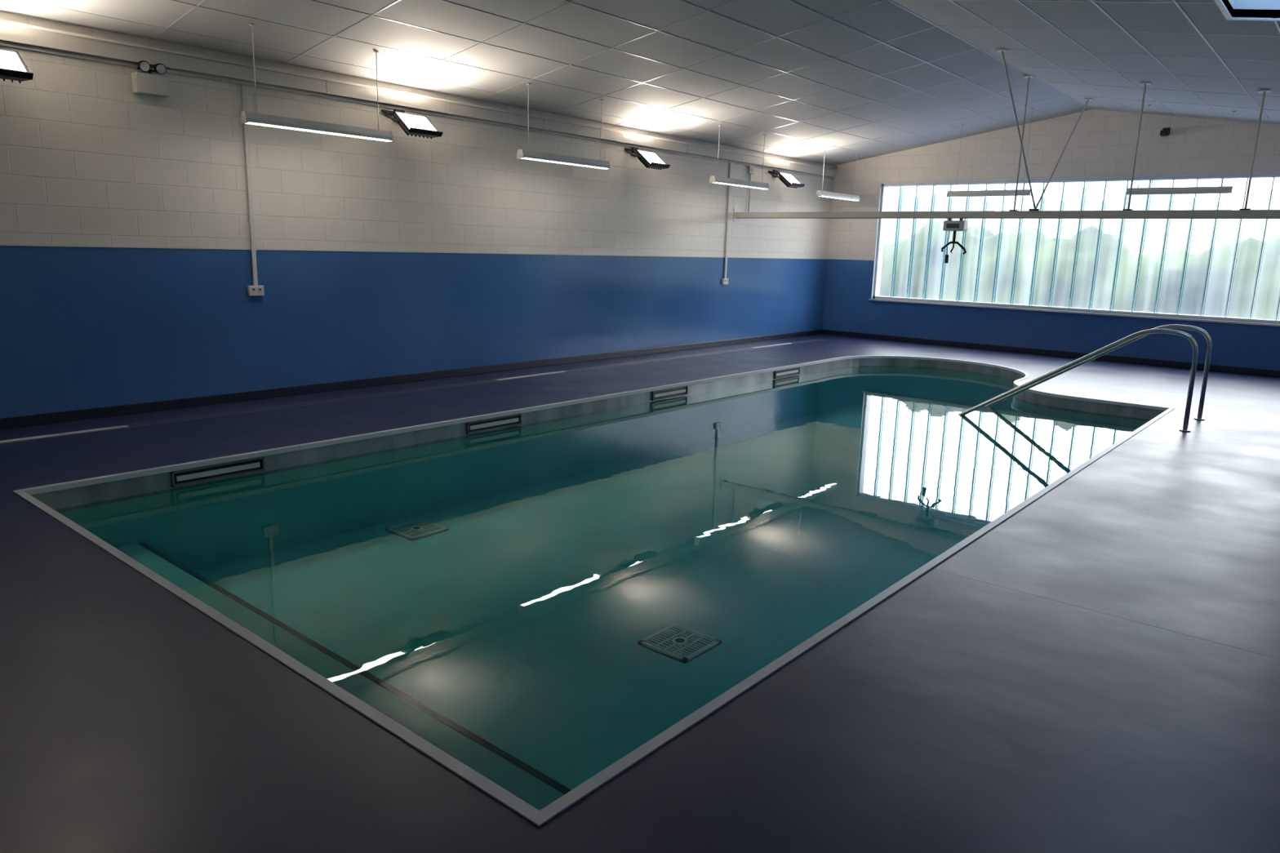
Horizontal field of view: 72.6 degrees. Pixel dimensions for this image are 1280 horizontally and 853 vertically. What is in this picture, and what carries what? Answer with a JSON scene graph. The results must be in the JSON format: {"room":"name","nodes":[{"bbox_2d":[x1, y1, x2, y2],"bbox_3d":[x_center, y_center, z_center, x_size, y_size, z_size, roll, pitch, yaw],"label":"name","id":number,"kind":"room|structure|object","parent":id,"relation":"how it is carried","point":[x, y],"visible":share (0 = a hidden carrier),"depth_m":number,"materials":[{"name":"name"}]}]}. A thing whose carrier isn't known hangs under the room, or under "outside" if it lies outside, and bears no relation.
{"room":"indoor swimming pool","nodes":[
{"label":"indoor swimming pool","id":0,"kind":"room"},
{"bbox_2d":[0,10,833,417],"bbox_3d":[-1.994,-2.280,10.708,0.250,3.280,17.340,11,15,39],"label":"wall","id":1,"kind":"structure","parent":0,"point":[86,158],"depth_m":9.04,"materials":[{"name":"blue paint"}]},
{"bbox_2d":[0,48,33,83],"bbox_3d":[-4.865,-2.738,6.504,0.512,0.308,0.456,11,15,39],"label":"floodlight","id":2,"kind":"object","parent":1,"relation":"attached to","point":[12,66],"visible":1,"depth_m":6.52,"materials":[{"name":"black"}]},
{"bbox_2d":[131,60,168,97],"bbox_3d":[-4.223,-3.007,7.520,0.133,0.264,0.270,11,15,39],"label":"spotlight","id":3,"kind":"object","parent":1,"relation":"attached to","point":[145,83],"visible":1,"depth_m":7.50,"materials":[{"name":"white plastic"}]},
{"bbox_2d":[240,84,264,296],"bbox_3d":[-3.743,-2.244,8.357,0.045,1.960,0.150,11,15,39],"label":"wall socket","id":4,"kind":"object","parent":1,"relation":"attached to","point":[255,290],"visible":1,"depth_m":8.38,"materials":[{"name":"white plastic"}]},
{"bbox_2d":[0,329,822,429],"bbox_3d":[-1.934,-0.718,10.940,0.020,0.090,17.340,11,15,39],"label":"baseboard","id":5,"kind":"structure","parent":1,"relation":"attached to","point":[106,411],"depth_m":9.30,"materials":[{"name":"black"}]},
{"bbox_2d":[381,108,443,138],"bbox_3d":[-2.437,-3.251,9.329,0.512,0.308,0.456,11,15,39],"label":"floodlight","id":6,"kind":"object","parent":1,"relation":"attached to","point":[411,124],"visible":1,"depth_m":9.25,"materials":[{"name":"black"}]},
{"bbox_2d":[0,244,827,259],"bbox_3d":[-1.900,-2.124,10.655,0.006,0.014,17.340,11,15,39],"label":"trim","id":7,"kind":"structure","parent":1,"relation":"attached to","point":[32,245],"depth_m":9.13,"materials":[{"name":"white plastic"}]},
{"bbox_2d":[0,19,837,179],"bbox_3d":[-1.824,-3.687,10.306,0.090,0.175,17.340,11,15,39],"label":"trim","id":8,"kind":"structure","parent":1,"relation":"attached to","point":[10,31],"depth_m":8.81,"materials":[{"name":"beige paint"}]},
{"bbox_2d":[624,146,670,169],"bbox_3d":[0.106,-3.789,12.290,0.512,0.308,0.456,11,15,39],"label":"floodlight","id":9,"kind":"object","parent":1,"relation":"attached to","point":[649,159],"visible":1,"depth_m":12.20,"materials":[{"name":"black metal"}]},
{"bbox_2d":[721,162,731,284],"bbox_3d":[1.454,-3.343,14.406,0.045,1.960,0.150,11,15,39],"label":"wall socket","id":10,"kind":"object","parent":1,"relation":"attached to","point":[724,281],"visible":1,"depth_m":14.42,"materials":[{"name":"white plastic"}]},
{"bbox_2d":[746,165,754,211],"bbox_3d":[1.864,-4.018,14.717,0.074,0.740,0.140,11,15,39],"label":"junction box","id":11,"kind":"object","parent":1,"relation":"attached to","point":[750,170],"visible":1,"depth_m":14.67,"materials":[{"name":"white plastic"}]},
{"bbox_2d":[768,169,804,188],"bbox_3d":[2.546,-4.305,15.130,0.512,0.308,0.456,11,15,39],"label":"floodlight","id":12,"kind":"object","parent":1,"relation":"attached to","point":[788,180],"visible":1,"depth_m":15.04,"materials":[{"name":"black metal"}]},
{"bbox_2d":[0,333,1279,852],"bbox_3d":[1.491,0.003,8.128,9.000,0.001,17.340,11,15,39],"label":"floor","id":13,"kind":"structure","parent":0,"point":[955,713],"depth_m":3.21,"materials":[{"name":"grey concrete"}]},
{"bbox_2d":[0,425,128,443],"bbox_3d":[-4.821,0.101,6.775,0.061,0.006,1.530,11,15,39],"label":"channel cover","id":14,"kind":"object","parent":13,"relation":"on","point":[122,426],"visible":1,"depth_m":6.99,"materials":[{"name":"white metal"}]},
{"bbox_2d":[0,338,822,444],"bbox_3d":[-1.519,-0.594,10.606,0.110,0.004,15.340,11,15,39],"label":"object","id":15,"kind":"structure","parent":13,"relation":"on","point":[818,339],"depth_m":8.89,"materials":[{"name":"silver metal"}]},
{"bbox_2d":[496,370,565,380],"bbox_3d":[-1.341,-0.635,10.825,0.061,0.006,1.130,11,15,39],"label":"channel cover","id":16,"kind":"object","parent":13,"relation":"on","point":[562,371],"visible":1,"depth_m":10.77,"materials":[{"name":"white metal"}]},
{"bbox_2d":[12,355,1174,826],"bbox_3d":[1.822,0.323,8.593,4.757,0.806,12.182,11,15,39],"label":"swimming pool","id":17,"kind":"object","parent":13,"relation":"in","point":[756,513],"visible":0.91,"depth_m":6.80,"materials":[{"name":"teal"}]},
{"bbox_2d":[170,456,265,487],"bbox_3d":[-3.074,0.326,6.367,0.020,0.110,0.670,11,15,39],"label":"skimmer","id":18,"kind":"object","parent":17,"relation":"attached to","point":[218,471],"visible":1,"depth_m":6.35,"materials":[{"name":"grey plastic"}]},
{"bbox_2d":[385,519,448,540],"bbox_3d":[-1.887,0.869,7.368,0.370,0.021,0.370,11,15,39],"label":"floor drain","id":19,"kind":"object","parent":17,"relation":"on","point":[415,530],"visible":1,"depth_m":7.34,"materials":[{"name":"teal"}]},
{"bbox_2d":[466,413,521,434],"bbox_3d":[-1.389,-0.030,8.328,0.020,0.110,0.670,11,15,39],"label":"skimmer","id":20,"kind":"object","parent":17,"relation":"attached to","point":[482,425],"visible":1,"depth_m":8.31,"materials":[{"name":"grey plastic"}]},
{"bbox_2d":[651,385,688,400],"bbox_3d":[0.360,-0.400,10.364,0.020,0.110,0.670,11,15,39],"label":"skimmer","id":21,"kind":"object","parent":17,"relation":"attached to","point":[682,390],"visible":1,"depth_m":10.35,"materials":[{"name":"grey plastic"}]},
{"bbox_2d":[637,622,721,663],"bbox_3d":[0.247,1.335,5.393,0.370,0.021,0.370,11,15,39],"label":"floor drain","id":22,"kind":"object","parent":17,"relation":"on","point":[683,644],"visible":1,"depth_m":5.37,"materials":[{"name":"teal"}]},
{"bbox_2d":[773,366,799,378],"bbox_3d":[2.097,-0.767,12.386,0.020,0.110,0.670,11,15,39],"label":"skimmer","id":23,"kind":"object","parent":17,"relation":"attached to","point":[795,371],"visible":1,"depth_m":12.37,"materials":[{"name":"grey plastic"}]},
{"bbox_2d":[752,342,791,348],"bbox_3d":[2.280,-1.400,15.040,0.061,0.006,1.230,11,15,39],"label":"channel cover","id":24,"kind":"object","parent":13,"relation":"on","point":[786,343],"visible":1,"depth_m":14.97,"materials":[{"name":"white metal"}]},
{"bbox_2d":[934,324,1212,431],"bbox_3d":[4.660,-0.498,9.480,2.509,1.317,0.956,11,15,39],"label":"pool handrail","id":25,"kind":"object","parent":13,"relation":"on","point":[1162,329],"visible":1,"depth_m":9.03,"materials":[{"name":"silver metal"}]},
{"bbox_2d":[935,568,1279,658],"bbox_3d":[2.339,0.902,3.877,2.093,0.001,0.006,11,15,39],"label":"trim","id":26,"kind":"structure","parent":13,"relation":"on","point":[935,569],"depth_m":4.00,"materials":[{"name":"grey plastic"}]},
{"bbox_2d":[0,0,1279,165],"bbox_3d":[1.607,-3.535,7.419,9.500,0.799,17.890,11,15,39],"label":"ceiling","id":27,"kind":"structure","parent":0,"point":[885,20],"depth_m":9.10,"materials":[{"name":"grey tile"}]},
{"bbox_2d":[240,23,393,142],"bbox_3d":[-2.922,-3.106,7.942,0.108,0.819,1.462,11,15,39],"label":"fluorescent light","id":28,"kind":"object","parent":27,"relation":"hanging from","point":[248,117],"visible":1,"depth_m":7.91,"materials":[{"name":"white metal"}]},
{"bbox_2d":[516,83,610,169],"bbox_3d":[-0.875,-3.538,10.324,0.108,0.819,1.462,11,15,39],"label":"fluorescent light","id":29,"kind":"object","parent":27,"relation":"hanging from","point":[522,153],"visible":1,"depth_m":10.29,"materials":[{"name":"white metal"}]},
{"bbox_2d":[17,0,1279,164],"bbox_3d":[1.591,-3.520,7.403,9.000,0.704,17.340,11,15,39],"label":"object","id":30,"kind":"structure","parent":27,"relation":"attached to","point":[203,1],"depth_m":9.22,"materials":[{"name":"grey"}]},
{"bbox_2d":[709,124,768,189],"bbox_3d":[1.532,-4.047,13.127,0.108,0.819,1.462,11,15,39],"label":"fluorescent light","id":31,"kind":"object","parent":27,"relation":"hanging from","point":[724,180],"visible":1,"depth_m":13.09,"materials":[{"name":"white metal"}]},
{"bbox_2d":[815,146,859,200],"bbox_3d":[3.560,-4.476,15.486,0.108,0.819,1.462,11,15,39],"label":"fluorescent light","id":32,"kind":"object","parent":27,"relation":"hanging from","point":[819,193],"visible":1,"depth_m":15.44,"materials":[{"name":"white metal"}]},
{"bbox_2d":[941,218,968,262],"bbox_3d":[4.452,-2.624,12.317,0.368,0.621,0.186,11,15,39],"label":"patient hoist","id":33,"kind":"object","parent":27,"relation":"hanging from","point":[949,225],"visible":1,"depth_m":12.25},
{"bbox_2d":[946,107,1033,197],"bbox_3d":[5.601,-4.330,13.831,1.312,1.304,0.108,11,15,39],"label":"fluorescent light","id":34,"kind":"object","parent":27,"relation":"hanging from","point":[1023,192],"visible":0.93,"depth_m":13.91,"materials":[{"name":"white"}]},
{"bbox_2d":[733,48,1279,222],"bbox_3d":[5.080,-3.675,11.604,9.000,1.880,3.900,11,15,39],"label":"rail","id":35,"kind":"object","parent":27,"relation":"hanging from","point":[1243,213],"depth_m":11.38,"materials":[{"name":"grey metal"}]},
{"bbox_2d":[1126,104,1235,195],"bbox_3d":[7.619,-3.891,12.178,1.282,1.243,0.108,11,15,39],"label":"fluorescent light","id":36,"kind":"object","parent":27,"relation":"hanging from","point":[1213,189],"visible":0.96,"depth_m":12.24,"materials":[{"name":"white metal"}]},
{"bbox_2d":[1213,0,1279,21],"bbox_3d":[3.941,-2.908,5.136,1.260,0.398,3.880,11,15,39],"label":"window","id":37,"kind":"structure","parent":27,"relation":"attached to","point":[1272,5],"depth_m":6.82,"materials":[{"name":"white"}]},
{"bbox_2d":[822,109,1279,370],"bbox_3d":[7.239,-3.124,14.360,9.500,3.970,0.300,11,15,39],"label":"wall","id":38,"kind":"structure","parent":0,"point":[1103,143],"depth_m":14.45,"materials":[{"name":"blue paint"}]},
{"bbox_2d":[822,329,1279,377],"bbox_3d":[7.083,-1.222,14.626,8.960,0.090,0.020,11,15,39],"label":"baseboard","id":39,"kind":"structure","parent":38,"relation":"attached to","point":[1009,348],"depth_m":14.67,"materials":[{"name":"black"}]},
{"bbox_2d":[868,172,1279,326],"bbox_3d":[7.203,-2.970,14.352,7.080,2.170,0.280,11,15,39],"label":"window","id":40,"kind":"structure","parent":38,"relation":"in","point":[875,295],"depth_m":14.54,"materials":[{"name":"white"}]},
{"bbox_2d":[1160,127,1170,136],"bbox_3d":[7.941,-4.463,13.171,0.100,0.130,0.215,11,15,39],"label":"security camera","id":41,"kind":"object","parent":38,"relation":"attached to","point":[1165,131],"visible":1,"depth_m":13.13,"materials":[{"name":"black plastic"}]},
{"bbox_2d":[883,180,1279,254],"bbox_3d":[19.384,-7.568,35.208,80.000,5.101,6.596,11,15,39],"label":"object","id":42,"kind":"object","parent":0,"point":[1202,228],"visible":0.1,"depth_m":33.07,"materials":[{"name":"white"}]},
{"label":"outside","id":43,"kind":"structure","parent":0,"visible":0},
{"label":"ground","id":44,"kind":"structure","parent":43,"visible":0},
{"bbox_2d":[879,221,1279,319],"bbox_3d":[10.547,-3.922,22.165,36.000,2.730,2.638,11,15,39],"label":"hedge","id":45,"kind":"object","parent":44,"relation":"on","point":[1268,285],"visible":0.34,"depth_m":20.79,"materials":[{"name":"green plant"}]}
]}

